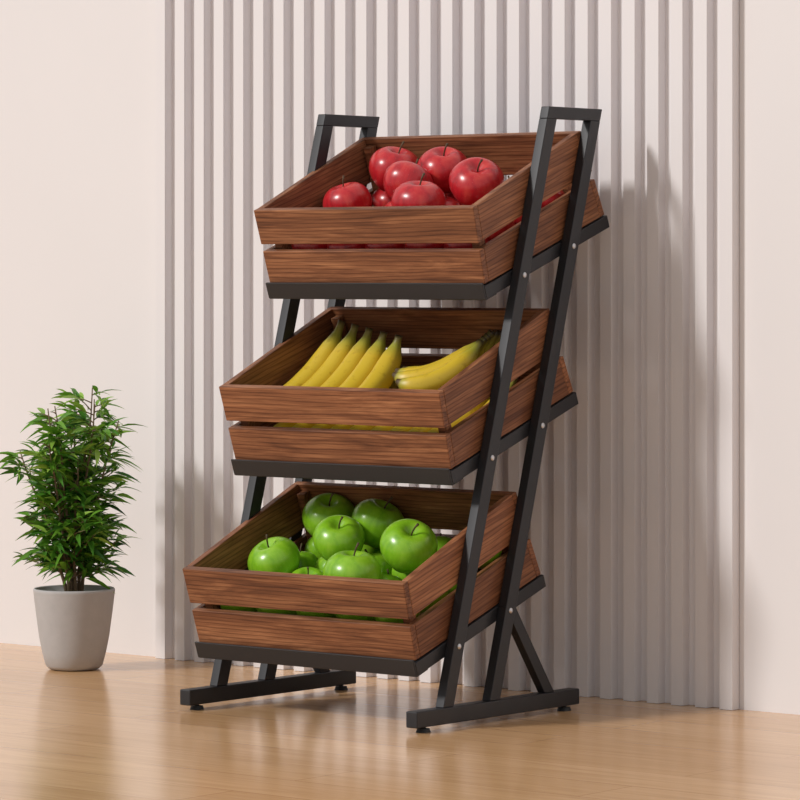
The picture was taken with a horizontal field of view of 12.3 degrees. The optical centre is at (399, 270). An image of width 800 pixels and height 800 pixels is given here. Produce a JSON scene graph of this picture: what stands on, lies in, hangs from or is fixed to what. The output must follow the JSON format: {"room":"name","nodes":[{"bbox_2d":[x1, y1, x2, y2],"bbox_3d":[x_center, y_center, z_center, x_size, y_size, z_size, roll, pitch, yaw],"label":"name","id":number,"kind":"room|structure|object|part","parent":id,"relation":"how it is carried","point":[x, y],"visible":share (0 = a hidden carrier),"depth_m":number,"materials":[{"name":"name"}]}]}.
{"room":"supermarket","nodes":[
{"label":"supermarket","id":0,"kind":"room"},
{"bbox_2d":[0,0,799,714],"bbox_3d":[0.051,-0.670,6.633,8.000,2.800,0.100,0,0,39],"label":"wall","id":1,"kind":"structure","parent":0,"point":[77,77],"depth_m":7.04,"materials":[{"name":"white paint"}]},
{"bbox_2d":[155,0,738,709],"bbox_3d":[0.052,-0.570,6.554,1.305,2.600,0.020,0,0,39],"label":"wall panel","id":2,"kind":"object","parent":1,"relation":"attached to","point":[633,535],"visible":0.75,"depth_m":6.37,"materials":[{"name":"paint"}]},
{"bbox_2d":[0,643,799,799],"bbox_3d":[-1.719,0.755,4.465,8.000,0.050,5.698,0,0,39],"label":"floor","id":3,"kind":"structure","parent":0,"point":[120,729],"depth_m":5.71,"materials":[{"name":"brown wood"}]},
{"bbox_2d":[0,385,145,670],"bbox_3d":[-0.608,0.470,6.764,0.245,0.520,0.282,0,0,34],"label":"bamboo plant","id":4,"kind":"object","parent":3,"relation":"on","point":[74,618],"visible":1,"depth_m":6.73,"materials":[{"name":"green plant"}]},
{"bbox_3d":[-0.596,0.656,6.772,0.150,0.148,0.150,0,0,39],"label":"pot","id":5,"kind":"part","parent":4,"relation":"part of","materials":[{"name":"white ceramic"}]},
{"bbox_2d":[180,106,608,732],"bbox_3d":[0.002,0.230,6.186,0.507,1.000,0.543,0,0,39],"label":"display stand","id":6,"kind":"object","parent":3,"relation":"on","point":[344,667],"visible":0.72,"depth_m":6.06,"materials":[{"name":"black metal"}]},
{"bbox_3d":[-0.217,0.223,6.300,0.017,0.945,0.300,0,0,39],"label":"post","id":7,"kind":"part","parent":6,"relation":"part of","materials":[{"name":"black metal"}]},
{"bbox_3d":[-0.141,0.223,6.394,0.017,0.945,0.300,0,0,39],"label":"post","id":8,"kind":"part","parent":6,"relation":"part of","materials":[{"name":"black metal"}]},
{"bbox_3d":[-0.090,-0.260,6.455,0.017,0.020,0.153,0,0,39],"label":"handle","id":9,"kind":"part","parent":6,"relation":"part of","materials":[{"name":"black metal"}]},
{"bbox_2d":[182,481,540,660],"bbox_3d":[-0.063,0.490,6.112,0.474,0.255,0.364,0,0,39],"label":"wooden crate","id":10,"kind":"object","parent":6,"relation":"on","point":[217,577],"visible":0.73,"depth_m":6.01,"materials":[{"name":"brown wood"}]},
{"bbox_2d":[220,493,501,622],"bbox_3d":[-0.056,0.481,6.112,0.434,0.212,0.293,0,0,39],"label":"apples","id":11,"kind":"object","parent":10,"relation":"in","point":[372,539],"visible":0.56,"depth_m":6.12,"materials":[{"name":"green food"}]},
{"bbox_2d":[195,574,545,676],"bbox_3d":[-0.050,0.573,6.124,0.466,0.141,0.350,0,0,39],"label":"tray","id":12,"kind":"object","parent":6,"relation":"on","point":[505,614],"depth_m":5.99,"materials":[{"name":"black metal"}]},
{"bbox_2d":[219,307,572,468],"bbox_3d":[-0.006,0.191,6.182,0.474,0.255,0.364,0,0,39],"label":"wooden crate","id":13,"kind":"object","parent":6,"relation":"on","point":[256,397],"visible":0.85,"depth_m":6.09,"materials":[{"name":"brown wood"}]},
{"bbox_2d":[273,320,421,429],"bbox_3d":[-0.096,0.185,6.235,0.215,0.200,0.209,0,0,39],"label":"banana bunch","id":14,"kind":"object","parent":13,"relation":"in","point":[346,362],"visible":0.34,"depth_m":6.24,"materials":[{"name":"yellow food"}]},
{"bbox_2d":[371,329,518,432],"bbox_3d":[0.070,0.191,6.111,0.214,0.185,0.218,0,0,39],"label":"banana bunch","id":15,"kind":"object","parent":13,"relation":"in","point":[432,376],"visible":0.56,"depth_m":6.08,"materials":[{"name":"yellow food"}]},
{"bbox_2d":[231,392,577,485],"bbox_3d":[0.007,0.274,6.193,0.466,0.141,0.350,0,0,39],"label":"tray","id":16,"kind":"object","parent":6,"relation":"on","point":[485,460],"depth_m":6.05,"materials":[{"name":"black metal"}]},
{"bbox_2d":[254,131,603,283],"bbox_3d":[0.050,-0.105,6.250,0.474,0.255,0.364,0,0,39],"label":"wooden crate","id":17,"kind":"object","parent":6,"relation":"on","point":[296,215],"visible":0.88,"depth_m":6.14,"materials":[{"name":"brown wood"}]},
{"bbox_2d":[291,141,564,248],"bbox_3d":[0.047,-0.114,6.258,0.412,0.217,0.293,0,0,39],"label":"apples","id":18,"kind":"object","parent":17,"relation":"in","point":[442,176],"visible":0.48,"depth_m":6.24,"materials":[{"name":"red food"}]},
{"bbox_2d":[266,215,608,299],"bbox_3d":[0.063,-0.022,6.262,0.466,0.141,0.350,0,0,39],"label":"tray","id":19,"kind":"object","parent":6,"relation":"on","point":[574,234],"depth_m":6.12,"materials":[{"name":"black metal"}]},
{"bbox_3d":[0.158,0.223,5.994,0.017,0.945,0.300,0,0,39],"label":"post","id":20,"kind":"part","parent":6,"relation":"part of","materials":[{"name":"black metal"}]},
{"bbox_3d":[0.234,0.223,6.088,0.017,0.945,0.300,0,0,39],"label":"post","id":21,"kind":"part","parent":6,"relation":"part of","materials":[{"name":"black metal"}]},
{"bbox_3d":[0.284,-0.260,6.150,0.017,0.020,0.153,0,0,39],"label":"handle","id":22,"kind":"part","parent":6,"relation":"part of","materials":[{"name":"black metal"}]}
]}

